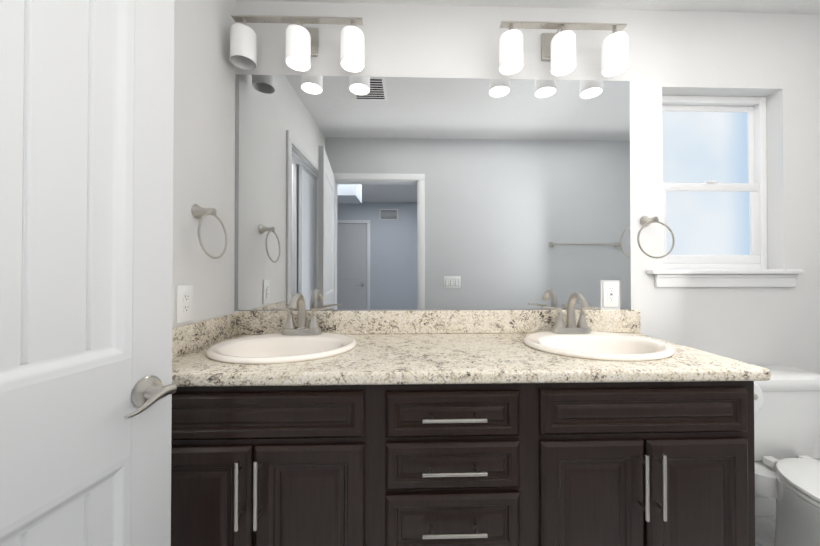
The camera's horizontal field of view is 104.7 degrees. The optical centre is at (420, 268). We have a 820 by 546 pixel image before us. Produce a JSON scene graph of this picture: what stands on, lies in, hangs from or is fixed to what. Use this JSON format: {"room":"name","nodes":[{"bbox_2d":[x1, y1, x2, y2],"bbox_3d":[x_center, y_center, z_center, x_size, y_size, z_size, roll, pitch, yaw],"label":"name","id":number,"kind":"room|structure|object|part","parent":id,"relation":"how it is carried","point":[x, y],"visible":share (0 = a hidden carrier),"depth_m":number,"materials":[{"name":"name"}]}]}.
{"room":"bathroom","nodes":[
{"label":"bathroom","id":0,"kind":"room"},
{"bbox_2d":[172,0,235,327],"bbox_3d":[-0.899,-0.037,0.702,0.120,2.445,1.530,0,0,-2],"label":"wall","id":1,"kind":"structure","parent":0,"point":[204,123],"depth_m":1.25,"materials":[{"name":"paint"}]},
{"bbox_2d":[176,285,192,322],"bbox_3d":[-0.847,0.127,1.140,0.009,0.132,0.080,0,0,-2],"label":"outlet","id":2,"kind":"object","parent":1,"relation":"attached to","point":[182,313],"visible":1,"depth_m":1.13,"materials":[{"name":"white plastic"}]},
{"bbox_2d":[172,314,234,357],"bbox_3d":[-0.842,0.254,1.172,0.019,0.100,0.548,0,0,-2],"label":"backsplash","id":3,"kind":"structure","parent":1,"relation":"attached to","point":[186,338],"depth_m":1.20,"materials":[{"name":"beige stone"}]},
{"bbox_2d":[191,204,227,258],"bbox_3d":[-0.815,-0.140,1.204,0.076,0.209,0.174,0,0,-2],"label":"towel ring","id":4,"kind":"object","parent":1,"relation":"attached to","point":[197,211],"visible":1,"depth_m":1.19,"materials":[{"name":"silver metal"}]},
{"bbox_3d":[-0.817,-0.217,1.204,0.072,0.054,0.054,0,0,-2],"label":"post","id":5,"kind":"part","parent":4,"relation":"part of","materials":[{"name":"silver metal"}]},
{"bbox_2d":[234,0,819,496],"bbox_3d":[0.788,-0.029,1.572,3.544,2.445,0.128,0,0,-2],"label":"wall","id":6,"kind":"structure","parent":0,"point":[356,193],"depth_m":1.50,"materials":[{"name":"white paint"}]},
{"bbox_2d":[230,14,364,71],"bbox_3d":[-0.535,-1.007,1.410,0.576,0.228,0.152,0,0,-2],"label":"sconce","id":7,"kind":"object","parent":6,"relation":"attached to","point":[301,45],"visible":1,"depth_m":1.37,"materials":[{"name":"white glass"}]},
{"bbox_3d":[-0.770,-0.964,1.379,0.104,0.140,0.104,0,0,-2],"label":"lamp shade","id":8,"kind":"part","parent":7,"relation":"part of","materials":[{"name":"white glass"}]},
{"bbox_3d":[-0.535,-0.964,1.386,0.104,0.140,0.104,0,0,-2],"label":"lamp shade","id":9,"kind":"part","parent":7,"relation":"part of","materials":[{"name":"white glass"}]},
{"bbox_3d":[-0.299,-0.964,1.392,0.104,0.140,0.104,0,0,-2],"label":"lamp shade","id":10,"kind":"part","parent":7,"relation":"part of","materials":[{"name":"white glass"}]},
{"bbox_2d":[232,310,639,333],"bbox_3d":[0.093,0.252,1.482,1.906,0.108,0.020,0,0,-2],"label":"backsplash","id":11,"kind":"structure","parent":6,"relation":"attached to","point":[403,321],"depth_m":1.47,"materials":[{"name":"beige stone"}]},
{"bbox_2d":[499,21,628,76],"bbox_3d":[0.639,-1.007,1.443,0.576,0.228,0.152,0,0,-2],"label":"sconce","id":12,"kind":"object","parent":6,"relation":"attached to","point":[558,50],"visible":1,"depth_m":1.40,"materials":[{"name":"white glass"}]},
{"bbox_3d":[0.404,-0.963,1.412,0.104,0.140,0.104,0,0,-2],"label":"lamp shade","id":13,"kind":"part","parent":12,"relation":"part of","materials":[{"name":"white glass"}]},
{"bbox_3d":[0.640,-0.963,1.419,0.104,0.140,0.104,0,0,-2],"label":"lamp shade","id":14,"kind":"part","parent":12,"relation":"part of","materials":[{"name":"white glass"}]},
{"bbox_3d":[0.876,-0.963,1.426,0.104,0.140,0.104,0,0,-2],"label":"lamp shade","id":15,"kind":"part","parent":12,"relation":"part of","materials":[{"name":"white glass"}]},
{"bbox_2d":[603,282,617,306],"bbox_3d":[0.910,0.126,1.512,0.072,0.118,0.009,0,0,-2],"label":"outlet","id":16,"kind":"object","parent":6,"relation":"attached to","point":[610,294],"visible":1,"depth_m":1.51,"materials":[{"name":"white plastic"}]},
{"bbox_2d":[637,216,674,258],"bbox_3d":[1.085,-0.148,1.486,0.174,0.209,0.076,0,0,-2],"label":"towel ring","id":17,"kind":"object","parent":6,"relation":"attached to","point":[646,221],"visible":1,"depth_m":1.46,"materials":[{"name":"silver metal"}]},
{"bbox_3d":[1.085,-0.226,1.489,0.054,0.054,0.072,0,0,-2],"label":"post","id":18,"kind":"part","parent":17,"relation":"part of","materials":[{"name":"silver metal"}]},
{"bbox_2d":[647,95,803,286],"bbox_3d":[1.453,-0.394,1.575,0.734,0.971,0.165,0,0,-2],"label":"window unit","id":19,"kind":"structure","parent":6,"relation":"attached to","point":[715,184],"depth_m":1.62,"materials":[{"name":"white plastic"}]},
{"bbox_3d":[1.471,-0.623,1.647,0.474,0.380,0.003,0,0,-2],"label":"glass","id":20,"kind":"part","parent":19,"relation":"part of","materials":[{"name":"clear glass"}]},
{"bbox_3d":[1.471,-0.621,1.647,0.534,0.445,0.018,0,0,-2],"label":"sash","id":21,"kind":"part","parent":19,"relation":"part of","materials":[{"name":"white plastic"}]},
{"bbox_3d":[1.471,-0.231,1.623,0.444,0.326,0.003,0,0,-2],"label":"glass","id":22,"kind":"part","parent":19,"relation":"part of","materials":[{"name":"glass"}]},
{"bbox_3d":[1.471,-0.229,1.623,0.534,0.413,0.020,0,0,-2],"label":"sash","id":23,"kind":"part","parent":19,"relation":"part of","materials":[{"name":"white plastic"}]},
{"bbox_3d":[1.471,-0.435,1.633,0.604,0.886,0.050,0,0,-2],"label":"frame","id":24,"kind":"part","parent":19,"relation":"part of","materials":[{"name":"white plastic"}]},
{"bbox_2d":[248,0,819,13],"bbox_3d":[0.812,-1.284,0.761,3.544,0.050,1.770,0,0,-2],"label":"ceiling","id":25,"kind":"structure","parent":0,"point":[787,6],"depth_m":1.50,"materials":[{"name":"white paint"}]},
{"bbox_2d":[755,516,775,545],"bbox_3d":[0.812,1.211,0.740,3.544,0.050,1.770,0,0,-2],"label":"floor","id":26,"kind":"structure","parent":0,"point":[764,530],"depth_m":1.44,"materials":[{"name":"tile"}]},
{"bbox_2d":[171,378,769,545],"bbox_3d":[0.089,0.766,1.192,1.883,0.848,0.592,0,0,-2],"label":"bathroom vanity","id":27,"kind":"object","parent":26,"relation":"on","point":[444,428],"depth_m":0.94,"materials":[{"name":"brown wood"}]},
{"bbox_3d":[-0.654,0.793,0.922,0.320,0.539,0.020,0,0,-2],"label":"door","id":28,"kind":"part","parent":27,"relation":"part of","materials":[{"name":"brown wood"}]},
{"bbox_3d":[-0.515,0.637,0.898,0.012,0.190,0.038,0,0,-2],"label":"handle","id":29,"kind":"part","parent":27,"relation":"part of","materials":[{"name":"silver metal"}]},
{"bbox_3d":[-0.463,0.637,0.900,0.012,0.190,0.038,0,0,-2],"label":"handle","id":30,"kind":"part","parent":27,"relation":"part of","materials":[{"name":"silver metal"}]},
{"bbox_3d":[-0.326,0.793,0.931,0.320,0.539,0.020,0,0,-2],"label":"door","id":31,"kind":"part","parent":27,"relation":"part of","materials":[{"name":"brown wood"}]},
{"bbox_3d":[0.097,0.764,0.943,0.403,0.178,0.020,0,0,-2],"label":"drawer","id":32,"kind":"part","parent":27,"relation":"part of","materials":[{"name":"brown wood"}]},
{"bbox_3d":[0.097,0.590,0.945,0.403,0.138,0.020,0,0,-2],"label":"drawer","id":33,"kind":"part","parent":27,"relation":"part of","materials":[{"name":"brown wood"}]},
{"bbox_3d":[0.097,0.437,0.946,0.403,0.135,0.020,0,0,-2],"label":"drawer","id":34,"kind":"part","parent":27,"relation":"part of","materials":[{"name":"brown wood"}]},
{"bbox_3d":[0.098,0.437,0.918,0.185,0.012,0.038,0,0,-2],"label":"handle","id":35,"kind":"part","parent":27,"relation":"part of","materials":[{"name":"silver metal"}]},
{"bbox_3d":[0.098,0.763,0.915,0.185,0.012,0.038,0,0,-2],"label":"handle","id":36,"kind":"part","parent":27,"relation":"part of","materials":[{"name":"silver metal"}]},
{"bbox_3d":[0.098,0.589,0.916,0.185,0.012,0.038,0,0,-2],"label":"handle","id":37,"kind":"part","parent":27,"relation":"part of","materials":[{"name":"silver metal"}]},
{"bbox_2d":[172,334,770,381],"bbox_3d":[0.097,0.323,1.205,1.898,0.038,0.574,0,0,-2],"label":"countertop","id":38,"kind":"structure","parent":27,"relation":"on","point":[375,357],"depth_m":0.98,"materials":[{"name":"beige stone"}]},
{"bbox_2d":[205,332,356,363],"bbox_3d":[-0.515,0.377,1.213,0.536,0.184,0.452,0,0,-2],"label":"sink","id":39,"kind":"object","parent":38,"relation":"in","point":[273,348],"visible":0.44,"depth_m":1.28,"materials":[{"name":"white ceramic"}]},
{"bbox_2d":[271,293,332,334],"bbox_3d":[-0.518,0.196,1.339,0.266,0.183,0.159,0,0,-2],"label":"faucet","id":40,"kind":"object","parent":38,"relation":"on","point":[302,328],"visible":1,"depth_m":1.37,"materials":[{"name":"silver metal"}]},
{"bbox_3d":[-0.609,0.182,1.386,0.089,0.018,0.020,0,0,-2],"label":"hot lever","id":41,"kind":"part","parent":40,"relation":"part of","materials":[{"name":"silver metal"}]},
{"bbox_3d":[-0.518,0.179,1.334,0.038,0.150,0.149,0,0,-2],"label":"spout","id":42,"kind":"part","parent":40,"relation":"part of","materials":[{"name":"silver metal"}]},
{"bbox_3d":[-0.431,0.182,1.391,0.089,0.018,0.020,0,0,-2],"label":"cold lever","id":43,"kind":"part","parent":40,"relation":"part of","materials":[{"name":"silver metal"}]},
{"bbox_2d":[541,292,600,333],"bbox_3d":[0.679,0.196,1.373,0.266,0.183,0.159,0,0,-2],"label":"faucet","id":44,"kind":"object","parent":38,"relation":"on","point":[570,327],"visible":1,"depth_m":1.41,"materials":[{"name":"silver metal"}]},
{"bbox_3d":[0.589,0.182,1.420,0.089,0.018,0.020,0,0,-2],"label":"hot lever","id":45,"kind":"part","parent":44,"relation":"part of","materials":[{"name":"silver metal"}]},
{"bbox_3d":[0.679,0.179,1.368,0.038,0.150,0.149,0,0,-2],"label":"spout","id":46,"kind":"part","parent":44,"relation":"part of","materials":[{"name":"silver metal"}]},
{"bbox_2d":[523,331,674,360],"bbox_3d":[0.682,0.377,1.247,0.536,0.184,0.452,0,0,-2],"label":"sink","id":47,"kind":"object","parent":38,"relation":"in","point":[599,345],"visible":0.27,"depth_m":1.31,"materials":[{"name":"white ceramic"}]},
{"bbox_3d":[0.521,0.793,0.955,0.316,0.539,0.020,0,0,-2],"label":"door","id":48,"kind":"part","parent":27,"relation":"part of","materials":[{"name":"brown wood"}]},
{"bbox_3d":[0.658,0.637,0.932,0.012,0.190,0.038,0,0,-2],"label":"handle","id":49,"kind":"part","parent":27,"relation":"part of","materials":[{"name":"silver metal"}]},
{"bbox_3d":[0.710,0.637,0.933,0.012,0.190,0.038,0,0,-2],"label":"handle","id":50,"kind":"part","parent":27,"relation":"part of","materials":[{"name":"silver metal"}]},
{"bbox_3d":[0.845,0.793,0.964,0.316,0.539,0.020,0,0,-2],"label":"door","id":51,"kind":"part","parent":27,"relation":"part of","materials":[{"name":"brown wood"}]},
{"bbox_2d":[754,383,762,412],"bbox_3d":[1.126,0.462,1.184,0.188,0.116,0.183,0,0,-2],"label":"toilet paper roll","id":52,"kind":"object","parent":27,"relation":"attached to","point":[758,398],"visible":0.17,"depth_m":1.12,"materials":[{"name":"white paper"}]},
{"bbox_2d":[755,496,775,516],"bbox_3d":[1.715,1.148,1.525,1.386,0.090,0.015,0,0,-2],"label":"baseboard","id":53,"kind":"structure","parent":26,"relation":"on","point":[765,505],"depth_m":1.50,"materials":[{"name":"white"}]},
{"bbox_2d":[753,364,819,545],"bbox_3d":[1.493,0.821,1.147,0.504,0.737,0.740,0,0,-2],"label":"toilet","id":54,"kind":"object","parent":26,"relation":"on","point":[787,440],"visible":0.44,"depth_m":1.30,"materials":[{"name":"white ceramic"}]},
{"bbox_3d":[1.485,0.482,1.408,0.504,0.054,0.224,0,0,-2],"label":"tank lid","id":55,"kind":"part","parent":54,"relation":"part of","materials":[{"name":"white ceramic"}]},
{"bbox_3d":[1.485,0.658,1.406,0.486,0.297,0.206,0,0,-2],"label":"tank","id":56,"kind":"part","parent":54,"relation":"part of","materials":[{"name":"white ceramic"}]},
{"bbox_3d":[1.496,0.991,1.042,0.368,0.396,0.528,0,0,-2],"label":"bowl","id":57,"kind":"part","parent":54,"relation":"part of","materials":[{"name":"white ceramic"}]},
{"bbox_3d":[1.496,0.762,1.023,0.374,0.022,0.491,0,0,-2],"label":"lid","id":58,"kind":"part","parent":54,"relation":"part of","materials":[{"name":"white plastic"}]},
{"bbox_3d":[1.496,0.782,1.018,0.374,0.016,0.481,0,0,-2],"label":"seat","id":59,"kind":"part","parent":54,"relation":"part of","materials":[{"name":"white plastic"}]},
{"bbox_3d":[0.835,-0.044,-0.074,3.544,2.445,0.120,0,0,-2],"label":"wall","id":60,"kind":"structure","parent":0,"visible":0},
{"bbox_2d":[0,0,173,545],"bbox_3d":[-0.682,0.162,0.385,0.035,2.018,0.820,0,0,6],"label":"entry door","id":61,"kind":"structure","parent":60,"relation":"in","point":[86,168],"depth_m":0.61,"materials":[{"name":"white wood"}]},
{"bbox_2d":[124,375,176,418],"bbox_3d":[-0.647,0.281,0.697,0.160,0.069,0.123,0,0,6],"label":"door handle","id":62,"kind":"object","parent":61,"relation":"attached to","point":[148,391],"depth_m":0.70,"materials":[{"name":"silver metal"}]}
]}

